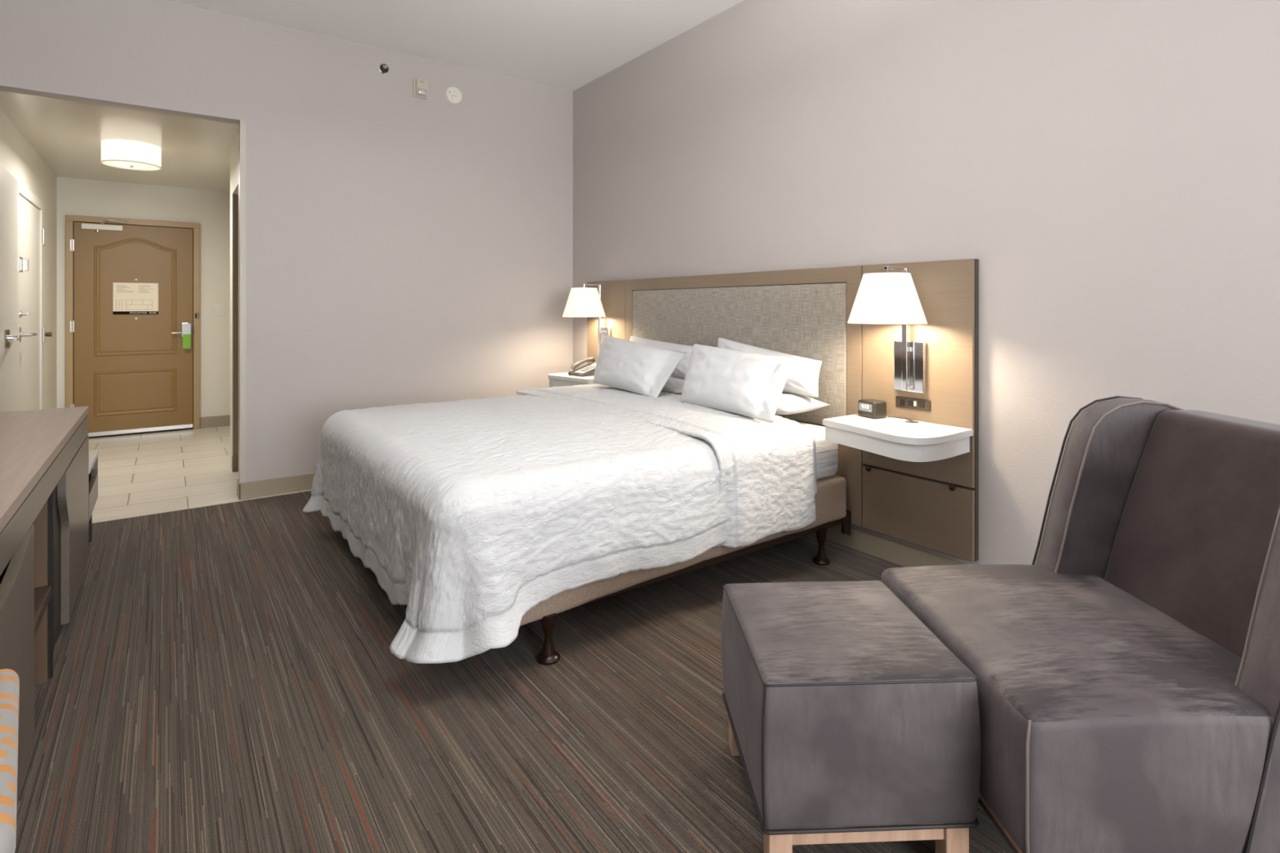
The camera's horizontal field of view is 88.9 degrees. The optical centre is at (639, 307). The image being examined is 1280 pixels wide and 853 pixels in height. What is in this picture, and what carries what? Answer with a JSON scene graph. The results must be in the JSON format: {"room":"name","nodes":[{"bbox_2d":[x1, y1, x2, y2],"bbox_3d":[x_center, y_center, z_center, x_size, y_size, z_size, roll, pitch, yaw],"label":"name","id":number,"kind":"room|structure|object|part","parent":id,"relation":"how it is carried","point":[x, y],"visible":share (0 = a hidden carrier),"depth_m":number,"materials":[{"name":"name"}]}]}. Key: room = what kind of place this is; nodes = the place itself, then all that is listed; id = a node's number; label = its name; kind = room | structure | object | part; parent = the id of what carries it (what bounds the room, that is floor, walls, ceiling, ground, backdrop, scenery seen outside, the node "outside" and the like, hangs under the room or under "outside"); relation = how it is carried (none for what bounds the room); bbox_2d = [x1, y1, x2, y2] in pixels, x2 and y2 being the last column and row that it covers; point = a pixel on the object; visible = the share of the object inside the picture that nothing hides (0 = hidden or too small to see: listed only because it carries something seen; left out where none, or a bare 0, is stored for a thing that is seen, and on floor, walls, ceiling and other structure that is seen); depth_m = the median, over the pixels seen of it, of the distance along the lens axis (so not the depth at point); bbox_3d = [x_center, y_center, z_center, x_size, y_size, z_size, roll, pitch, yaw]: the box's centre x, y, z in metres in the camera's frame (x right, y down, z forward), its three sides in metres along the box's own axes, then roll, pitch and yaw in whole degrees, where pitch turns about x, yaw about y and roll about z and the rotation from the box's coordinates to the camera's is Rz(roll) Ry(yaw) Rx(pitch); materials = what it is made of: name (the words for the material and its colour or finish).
{"room":"hotel room","nodes":[
{"label":"hotel room","id":0,"kind":"room"},
{"bbox_2d":[0,108,57,408],"bbox_3d":[-4.544,0.007,4.776,0.120,2.426,3.101,0,0,-36],"label":"wall","id":1,"kind":"structure","parent":0,"point":[18,157],"depth_m":5.45,"materials":[{"name":"beige paint"}]},
{"bbox_2d":[0,165,19,412],"bbox_3d":[-3.753,0.198,3.880,0.102,2.025,0.710,0,0,-36],"label":"door","id":2,"kind":"structure","parent":1,"relation":"in","point":[9,339],"depth_m":3.92,"materials":[{"name":"grey paint"}]},
{"bbox_3d":[-3.755,0.182,3.872,0.005,0.105,0.120,0,0,-36],"label":"lock plate","id":3,"kind":"part","parent":2,"relation":"part of","materials":[{"name":"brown metal"}]},
{"bbox_3d":[-3.765,0.180,3.919,0.052,0.040,0.295,0,0,-44],"label":"lever","id":4,"kind":"part","parent":2,"relation":"part of","materials":[{"name":"silver metal"}]},
{"bbox_2d":[17,181,52,410],"bbox_3d":[-4.395,0.190,4.746,0.089,2.060,1.155,0,0,-36],"label":"door","id":5,"kind":"structure","parent":1,"relation":"in","point":[31,232],"depth_m":4.74,"materials":[{"name":"grey paint"}]},
{"bbox_3d":[-4.170,0.180,4.387,0.008,0.100,0.060,0,0,-36],"label":"handle","id":6,"kind":"part","parent":5,"relation":"part of","materials":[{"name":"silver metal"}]},
{"bbox_3d":[-4.170,0.180,4.448,0.076,0.032,0.131,0,0,-36],"label":"lever","id":7,"kind":"part","parent":5,"relation":"part of","materials":[{"name":"silver metal"}]},
{"bbox_3d":[-4.420,0.223,4.715,0.011,1.975,0.965,0,0,-36],"label":"panel","id":8,"kind":"part","parent":5,"relation":"part of","materials":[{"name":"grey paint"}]},
{"bbox_2d":[0,90,238,191],"bbox_3d":[-3.399,-1.246,5.607,2.910,0.080,3.101,0,0,-36],"label":"ceiling","id":9,"kind":"structure","parent":0,"point":[68,135],"depth_m":4.62,"materials":[{"name":"beige paint"}]},
{"bbox_2d":[100,138,161,170],"bbox_3d":[-3.763,-1.123,4.831,0.356,0.166,0.356,0,0,-36],"label":"drum ceiling light","id":10,"kind":"object","parent":9,"relation":"attached to","point":[127,154],"visible":1,"depth_m":4.72,"materials":[{"name":"fabric"}]},
{"bbox_2d":[102,160,160,170],"bbox_3d":[-3.763,-1.058,4.831,0.345,0.004,0.345,0,0,-36],"label":"diffuser","id":11,"kind":"object","parent":10,"relation":"attached to","point":[129,165],"depth_m":4.83,"materials":[{"name":"white glass"}]},
{"bbox_2d":[57,176,230,417],"bbox_3d":[-4.241,0.007,6.851,2.810,2.426,0.100,0,0,-36],"label":"wall","id":12,"kind":"structure","parent":0,"point":[211,209],"depth_m":6.59,"materials":[{"name":"beige paint"}]},
{"bbox_2d":[65,214,199,438],"bbox_3d":[-4.848,0.182,6.275,1.023,2.076,0.117,0,0,-36],"label":"door","id":13,"kind":"structure","parent":12,"relation":"in","point":[134,374],"depth_m":6.28,"materials":[{"name":"brown wood"}]},
{"bbox_3d":[-4.979,-0.774,6.157,0.241,0.124,0.079,0,0,-36],"label":"closer arm","id":14,"kind":"part","parent":13,"relation":"part of","materials":[{"name":"silver metal"}]},
{"bbox_3d":[-4.859,-0.110,6.298,0.630,1.130,0.006,0,0,-36],"label":"raised panel","id":15,"kind":"part","parent":13,"relation":"part of","materials":[{"name":"brown wood"}]},
{"bbox_3d":[-4.859,0.810,6.298,0.630,0.420,0.006,0,0,-36],"label":"raised panel","id":16,"kind":"part","parent":13,"relation":"part of","materials":[{"name":"brown wood"}]},
{"bbox_2d":[112,282,158,314],"bbox_3d":[-4.860,-0.090,6.293,0.346,0.304,0.010,0,0,-36],"label":"sign","id":17,"kind":"object","parent":13,"relation":"attached to","point":[128,298],"visible":1,"depth_m":6.29,"materials":[{"name":"beige paper"}]},
{"bbox_2d":[182,323,191,348],"bbox_3d":[-4.504,0.280,6.485,0.066,0.250,0.002,0,0,-36],"label":"card","id":18,"kind":"object","parent":13,"relation":"hanging from","point":[186,326],"visible":1,"depth_m":6.49,"materials":[{"name":"green paper"}]},
{"bbox_2d":[200,414,230,428],"bbox_3d":[-4.355,1.165,6.699,0.267,0.110,0.012,0,0,-36],"label":"baseboard","id":19,"kind":"structure","parent":12,"relation":"attached to","point":[220,420],"depth_m":6.69,"materials":[{"name":"beige tile"}]},
{"bbox_2d":[212,304,225,315],"bbox_3d":[-4.333,0.020,6.715,0.112,0.114,0.011,0,0,-36],"label":"light switch","id":20,"kind":"object","parent":12,"relation":"attached to","point":[217,309],"visible":1,"depth_m":6.71,"materials":[{"name":"white plastic"}]},
{"bbox_2d":[230,132,238,469],"bbox_3d":[-2.236,0.007,5.120,1.600,2.426,0.946,0,0,-36],"label":"wall","id":21,"kind":"structure","parent":0,"point":[234,150],"depth_m":4.87,"materials":[{"name":"beige paint"}]},
{"bbox_2d":[232,194,238,456],"bbox_3d":[-2.388,0.186,5.332,1.597,2.068,0.005,0,0,-36],"label":"wall","id":22,"kind":"structure","parent":0,"point":[235,197],"depth_m":4.87,"materials":[{"name":"brown paint"}]},
{"bbox_2d":[231,455,238,471],"bbox_3d":[-2.385,1.163,5.324,1.602,0.115,0.012,0,0,-36],"label":"baseboard","id":23,"kind":"structure","parent":22,"relation":"attached to","point":[234,459],"depth_m":4.86,"materials":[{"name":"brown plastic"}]},
{"bbox_2d":[0,0,573,482],"bbox_3d":[-2.080,-0.319,4.575,3.632,3.078,0.120,0,0,-36],"label":"wall","id":24,"kind":"structure","parent":0,"point":[402,248],"depth_m":4.56,"materials":[{"name":"grey paint"}]},
{"bbox_2d":[236,479,239,499],"bbox_3d":[-2.584,1.167,4.202,0.012,0.105,0.132,0,0,-36],"label":"baseboard","id":25,"kind":"object","parent":24,"relation":"attached to","point":[237,480],"visible":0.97,"depth_m":4.18,"materials":[{"name":"beige plastic"}]},
{"bbox_2d":[238,120,245,483],"bbox_3d":[-2.571,-0.040,4.216,0.031,2.320,0.124,0,0,-36],"label":"trim","id":26,"kind":"structure","parent":24,"relation":"attached to","point":[242,125],"depth_m":4.17,"materials":[{"name":"beige"}]},
{"bbox_2d":[239,472,315,499],"bbox_3d":[-1.562,1.167,4.870,2.447,0.105,0.012,0,0,-36],"label":"baseboard","id":27,"kind":"structure","parent":24,"relation":"attached to","point":[265,487],"depth_m":4.27,"materials":[{"name":"beige plastic"}]},
{"bbox_2d":[378,62,390,74],"bbox_3d":[-1.824,-1.717,4.665,0.080,0.080,0.036,0,0,-36],"label":"sprinkler head","id":28,"kind":"object","parent":24,"relation":"attached to","point":[384,68],"visible":1,"depth_m":4.67},
{"bbox_2d":[380,64,388,72],"bbox_3d":[-1.833,-1.717,4.678,0.058,0.058,0.001,0,0,-36],"label":"cup","id":29,"kind":"object","parent":28,"relation":"on","point":[382,69],"depth_m":4.67,"materials":[{"name":"black plastic"}]},
{"bbox_2d":[413,78,427,98],"bbox_3d":[-1.613,-1.622,4.810,0.104,0.132,0.048,0,0,-36],"label":"fire alarm strobe","id":30,"kind":"object","parent":24,"relation":"attached to","point":[420,86],"visible":1,"depth_m":4.80,"materials":[{"name":"beige plastic"}]},
{"bbox_2d":[443,86,462,105],"bbox_3d":[-1.417,-1.615,4.957,0.142,0.142,0.041,0,0,-36],"label":"smoke detector","id":31,"kind":"object","parent":24,"relation":"attached to","point":[452,95],"visible":1,"depth_m":4.94,"materials":[{"name":"white plastic"}]},
{"bbox_2d":[168,0,743,91],"bbox_3d":[0.384,-1.908,1.183,3.832,0.100,8.464,0,0,-36],"label":"ceiling","id":32,"kind":"structure","parent":0,"point":[568,45],"depth_m":4.31,"materials":[{"name":"white paint"}]},
{"bbox_2d":[14,425,1013,852],"bbox_3d":[-0.533,1.270,2.446,3.832,0.100,11.585,0,0,-36],"label":"floor","id":33,"kind":"structure","parent":0,"point":[227,677],"depth_m":1.99,"materials":[{"name":"carpet"}]},
{"bbox_2d":[0,668,19,852],"bbox_3d":[-1.232,0.979,1.046,0.347,0.482,0.620,0,0,-42],"label":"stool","id":34,"kind":"object","parent":33,"relation":"on","point":[9,678],"visible":1,"depth_m":1.09,"materials":[{"name":"fabric"}]},
{"bbox_2d":[0,406,88,808],"bbox_3d":[-1.766,0.838,1.498,0.518,0.765,3.400,0,0,-36],"label":"dresser","id":35,"kind":"object","parent":33,"relation":"on","point":[44,453],"visible":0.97,"depth_m":2.12,"materials":[{"name":"laminate"}]},
{"bbox_3d":[-1.516,0.893,1.573,0.024,0.613,0.498,0,0,-36],"label":"cabinet door","id":36,"kind":"part","parent":35,"relation":"part of","materials":[{"name":"laminate"}]},
{"bbox_2d":[34,584,52,636],"bbox_3d":[-1.994,0.920,1.811,0.494,0.030,0.443,0,0,-36],"label":"niche shelf","id":37,"kind":"object","parent":35,"relation":"attached to","point":[42,593],"depth_m":2.03,"materials":[{"name":"brown wood"}]},
{"bbox_3d":[-2.317,0.878,2.676,0.024,0.580,0.843,0,0,-36],"label":"cabinet door","id":38,"kind":"part","parent":35,"relation":"part of","materials":[{"name":"laminate"}]},
{"bbox_2d":[88,450,98,542],"bbox_3d":[-2.922,0.985,3.090,0.520,0.470,0.485,0,0,-36],"label":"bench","id":39,"kind":"object","parent":33,"relation":"on","point":[93,455],"visible":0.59,"depth_m":3.33,"materials":[{"name":"grey"}]},
{"bbox_3d":[-2.722,0.886,3.235,0.022,0.217,0.485,0,0,-36],"label":"drawer","id":40,"kind":"part","parent":39,"relation":"part of","materials":[{"name":"laminate"}]},
{"bbox_2d":[520,421,850,665],"bbox_3d":[-0.320,0.902,3.458,1.990,0.636,2.009,0,0,-36],"label":"bed","id":41,"kind":"object","parent":33,"relation":"on","point":[830,501],"visible":0.09,"depth_m":2.75,"materials":[{"name":"beige fabric"}]},
{"bbox_3d":[-0.319,1.141,2.268,0.082,0.158,0.082,0,0,-36],"label":"leg","id":42,"kind":"part","parent":41,"relation":"part of","materials":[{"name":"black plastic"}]},
{"bbox_2d":[302,383,816,663],"bbox_3d":[-0.535,0.804,3.278,1.833,0.612,2.170,0,0,-36],"label":"duvet","id":43,"kind":"object","parent":41,"relation":"on","point":[469,515],"visible":0.94,"depth_m":2.52,"materials":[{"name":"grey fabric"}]},
{"bbox_2d":[593,334,687,397],"bbox_3d":[-0.075,0.346,4.075,0.253,0.328,0.891,0,0,-36],"label":"pillow","id":44,"kind":"object","parent":43,"relation":"on","point":[642,369],"visible":1,"depth_m":3.90,"materials":[{"name":"white fabric"}]},
{"bbox_2d":[680,343,795,422],"bbox_3d":[0.454,0.361,3.341,0.259,0.318,0.811,0,0,-36],"label":"pillow","id":45,"kind":"object","parent":43,"relation":"on","point":[751,384],"visible":1,"depth_m":3.20,"materials":[{"name":"white fabric"}]},
{"bbox_2d":[660,375,684,395],"bbox_3d":[0.094,0.489,4.252,0.310,0.116,0.830,0,0,-36],"label":"pillow","id":46,"kind":"object","parent":41,"relation":"on","point":[673,384],"visible":0.16,"depth_m":3.94,"materials":[{"name":"white fabric"}]},
{"bbox_2d":[629,335,693,378],"bbox_3d":[0.128,0.323,4.357,0.168,0.245,0.820,0,0,-36],"label":"pillow","id":47,"kind":"object","parent":46,"relation":"on","point":[680,371],"visible":0.27,"depth_m":4.16,"materials":[{"name":"white fabric"}]},
{"bbox_3d":[-0.298,1.042,3.474,1.930,0.055,1.924,0,0,-36],"label":"frame","id":48,"kind":"part","parent":41,"relation":"part of","materials":[{"name":"beige fabric"}]},
{"bbox_2d":[775,391,829,414],"bbox_3d":[0.629,0.489,3.516,0.310,0.120,0.730,0,0,-36],"label":"pillow","id":49,"kind":"object","parent":41,"relation":"on","point":[788,403],"visible":0.29,"depth_m":3.26,"materials":[{"name":"white fabric"}]},
{"bbox_2d":[717,337,822,398],"bbox_3d":[0.674,0.310,3.591,0.168,0.270,0.840,0,0,-36],"label":"pillow","id":50,"kind":"object","parent":49,"relation":"on","point":[802,379],"visible":0.38,"depth_m":3.34,"materials":[{"name":"white fabric"}]},
{"bbox_2d":[804,428,817,495],"bbox_3d":[0.196,0.725,3.784,0.186,0.329,1.928,0,0,-36],"label":"sheet","id":51,"kind":"object","parent":41,"relation":"on","point":[811,436],"visible":0.02,"depth_m":3.06,"materials":[{"name":"white fabric"}]},
{"bbox_3d":[-0.341,0.712,3.443,1.940,0.257,1.912,0,0,-36],"label":"mattress","id":52,"kind":"part","parent":41,"relation":"part of","materials":[{"name":"white fabric"}]},
{"bbox_3d":[0.871,1.141,3.132,0.082,0.158,0.082,0,0,-36],"label":"leg","id":53,"kind":"part","parent":41,"relation":"part of","materials":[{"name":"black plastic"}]},
{"bbox_2d":[721,580,980,852],"bbox_3d":[0.472,0.989,1.601,0.466,0.461,0.504,0,0,-3],"label":"ottoman","id":54,"kind":"object","parent":33,"relation":"on","point":[851,721],"visible":1,"depth_m":1.36,"materials":[{"name":"grey fabric"}]},
{"bbox_3d":[0.274,1.151,1.800,0.050,0.137,0.050,0,0,-3],"label":"leg","id":55,"kind":"part","parent":54,"relation":"part of","materials":[{"name":"brown wood"}]},
{"bbox_3d":[0.292,1.151,1.385,0.050,0.137,0.050,0,0,-3],"label":"leg","id":56,"kind":"part","parent":54,"relation":"part of","materials":[{"name":"brown wood"}]},
{"bbox_3d":[0.472,1.105,1.601,0.412,0.045,0.450,0,0,-3],"label":"rail","id":57,"kind":"part","parent":54,"relation":"part of","materials":[{"name":"brown wood"}]},
{"bbox_3d":[0.670,1.151,1.402,0.050,0.137,0.050,0,0,-3],"label":"leg","id":58,"kind":"part","parent":54,"relation":"part of","materials":[{"name":"brown wood"}]},
{"bbox_2d":[880,395,1279,852],"bbox_3d":[1.207,0.744,1.605,0.977,0.953,0.751,0,0,-1],"label":"slipper chair","id":59,"kind":"object","parent":33,"relation":"on","point":[1128,676],"visible":0.88,"depth_m":1.46,"materials":[{"name":"grey fabric"}]},
{"bbox_3d":[1.132,1.083,1.603,0.750,0.043,0.668,0,0,-1],"label":"rail","id":60,"kind":"part","parent":59,"relation":"part of","materials":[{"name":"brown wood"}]},
{"bbox_3d":[1.034,0.906,1.602,0.627,0.309,0.744,0,0,-1],"label":"seat","id":61,"kind":"part","parent":59,"relation":"part of","materials":[{"name":"grey fabric"}]},
{"bbox_2d":[1103,409,1279,657],"bbox_3d":[1.466,0.592,1.609,0.317,0.600,0.578,0,0,-1],"label":"cushion","id":62,"kind":"object","parent":59,"relation":"on","point":[1192,497],"depth_m":1.66,"materials":[{"name":"fabric"}]},
{"bbox_2d":[573,0,1279,564],"bbox_3d":[1.896,-0.319,2.294,0.120,3.078,8.484,0,0,-36],"label":"wall","id":63,"kind":"structure","parent":0,"point":[1109,170],"depth_m":2.71,"materials":[{"name":"grey paint"}]},
{"bbox_2d":[586,258,978,562],"bbox_3d":[0.504,0.436,4.057,0.060,1.292,3.150,0,0,-36],"label":"headboard","id":64,"kind":"object","parent":63,"relation":"attached to","point":[805,313],"depth_m":3.21,"materials":[{"name":"brown wood"}]},
{"bbox_2d":[547,372,598,387],"bbox_3d":[-0.438,0.563,4.991,0.394,0.099,0.547,0,0,-36],"label":"shelf","id":65,"kind":"object","parent":64,"relation":"attached to","point":[556,380],"visible":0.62,"depth_m":4.89,"materials":[{"name":"white"}]},
{"bbox_2d":[568,356,596,377],"bbox_3d":[-0.421,0.449,5.007,0.276,0.132,0.170,0,0,-42],"label":"telephone","id":66,"kind":"object","parent":65,"relation":"on","point":[588,370],"visible":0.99,"depth_m":4.99,"materials":[{"name":"grey plastic"}]},
{"bbox_3d":[-0.390,0.461,5.001,0.198,0.060,0.110,0,0,-42],"label":"key panel","id":67,"kind":"part","parent":66,"relation":"part of","materials":[{"name":"grey plastic"}]},
{"bbox_2d":[562,284,610,356],"bbox_3d":[-0.414,0.099,4.986,0.362,0.566,0.332,0,0,-36],"label":"wall lamp","id":68,"kind":"object","parent":64,"relation":"attached to","point":[582,302],"visible":0.84,"depth_m":4.88,"materials":[{"name":"white fabric"}]},
{"bbox_3d":[-0.426,-0.042,4.977,0.332,0.220,0.332,0,0,-36],"label":"lamp shade","id":69,"kind":"part","parent":68,"relation":"part of","materials":[{"name":"fabric"}]},
{"bbox_3d":[-0.369,-0.162,5.018,0.157,0.044,0.022,0,0,-36],"label":"arm","id":70,"kind":"part","parent":68,"relation":"part of","materials":[{"name":"silver metal"}]},
{"bbox_3d":[-0.313,0.098,5.059,0.010,0.555,0.024,0,0,-36],"label":"upright rod","id":71,"kind":"part","parent":68,"relation":"part of","materials":[{"name":"silver metal"}]},
{"bbox_3d":[-0.278,0.267,5.084,0.028,0.230,0.148,0,0,-36],"label":"wall plate","id":72,"kind":"part","parent":68,"relation":"part of","materials":[{"name":"silver metal"}]},
{"bbox_3d":[-0.265,0.279,5.104,0.016,0.977,0.545,0,0,-36],"label":"panel","id":73,"kind":"part","parent":64,"relation":"part of","materials":[{"name":"laminate"}]},
{"bbox_3d":[0.502,0.244,4.056,0.030,0.743,1.864,0,0,-36],"label":"linen panel","id":74,"kind":"part","parent":64,"relation":"part of","materials":[{"name":"grey fabric"}]},
{"bbox_3d":[0.498,0.436,4.053,0.016,1.292,2.046,0,0,-36],"label":"frame","id":75,"kind":"part","parent":64,"relation":"part of","materials":[{"name":"laminate"}]},
{"bbox_3d":[1.111,0.783,3.180,0.012,0.026,0.026,0,0,-36],"label":"flap knob","id":76,"kind":"part","parent":64,"relation":"part of","materials":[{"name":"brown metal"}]},
{"bbox_2d":[847,266,927,392],"bbox_3d":[1.104,0.099,2.897,0.362,0.566,0.332,0,0,-36],"label":"wall lamp","id":77,"kind":"object","parent":64,"relation":"attached to","point":[886,297],"visible":1,"depth_m":2.81,"materials":[{"name":"white fabric"}]},
{"bbox_3d":[1.091,-0.042,2.888,0.332,0.220,0.332,0,0,-36],"label":"lamp shade","id":78,"kind":"part","parent":77,"relation":"part of","materials":[{"name":"fabric"}]},
{"bbox_3d":[1.148,-0.162,2.929,0.157,0.044,0.022,0,0,-36],"label":"arm","id":79,"kind":"part","parent":77,"relation":"part of","materials":[{"name":"silver metal"}]},
{"bbox_3d":[1.205,0.098,2.970,0.010,0.555,0.024,0,0,-36],"label":"upright rod","id":80,"kind":"part","parent":77,"relation":"part of","materials":[{"name":"silver metal"}]},
{"bbox_3d":[1.239,0.267,2.995,0.028,0.230,0.148,0,0,-36],"label":"wall plate","id":81,"kind":"part","parent":77,"relation":"part of","materials":[{"name":"silver metal"}]},
{"bbox_2d":[822,413,973,462],"bbox_3d":[1.101,0.563,2.872,0.394,0.099,0.547,0,0,-36],"label":"shelf","id":82,"kind":"object","parent":64,"relation":"attached to","point":[898,438],"visible":1,"depth_m":2.74,"materials":[{"name":"white"}]},
{"bbox_2d":[857,399,886,418],"bbox_3d":[1.096,0.475,3.083,0.087,0.078,0.108,0,0,-26],"label":"alarm clock","id":83,"kind":"object","parent":82,"relation":"on","point":[870,408],"visible":1,"depth_m":3.04,"materials":[{"name":"grey plastic"}]},
{"bbox_2d":[887,416,912,421],"bbox_3d":[1.212,0.512,3.020,0.034,0.004,0.138,0,0,-32],"label":"cord","id":84,"kind":"object","parent":82,"relation":"on","point":[887,416],"visible":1,"depth_m":3.04,"materials":[{"name":"black plastic"}]},
{"bbox_2d":[899,399,905,405],"bbox_3d":[1.220,0.439,3.033,0.002,0.030,0.026,0,0,-36],"label":"socket","id":85,"kind":"object","parent":64,"relation":"attached to","point":[902,402],"depth_m":3.03,"materials":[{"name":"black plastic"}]},
{"bbox_2d":[907,400,913,406],"bbox_3d":[1.244,0.439,3.001,0.002,0.026,0.026,0,0,-36],"label":"socket","id":86,"kind":"object","parent":64,"relation":"attached to","point":[910,402],"depth_m":3.00,"materials":[{"name":"black plastic"}]},
{"bbox_3d":[1.251,0.439,2.995,0.009,0.050,0.172,0,0,-36],"label":"outlet strip","id":87,"kind":"part","parent":64,"relation":"part of","materials":[{"name":"brown plastic"}]},
{"bbox_3d":[1.262,0.279,3.001,0.016,0.977,0.545,0,0,-36],"label":"panel","id":88,"kind":"part","parent":64,"relation":"part of","materials":[{"name":"laminate"}]},
{"bbox_2d":[918,400,924,408],"bbox_3d":[1.276,0.438,2.957,0.002,0.030,0.030,0,0,-36],"label":"socket","id":89,"kind":"object","parent":64,"relation":"attached to","point":[921,403],"depth_m":2.96,"materials":[{"name":"black plastic"}]},
{"bbox_3d":[1.358,0.783,2.840,0.012,0.026,0.026,0,0,-36],"label":"flap knob","id":90,"kind":"part","parent":64,"relation":"part of","materials":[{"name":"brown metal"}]},
{"bbox_2d":[810,524,967,567],"bbox_3d":[1.852,1.167,2.242,0.012,0.105,8.252,0,0,-36],"label":"baseboard","id":91,"kind":"structure","parent":63,"relation":"attached to","point":[891,551],"depth_m":3.15,"materials":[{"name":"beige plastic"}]}
]}

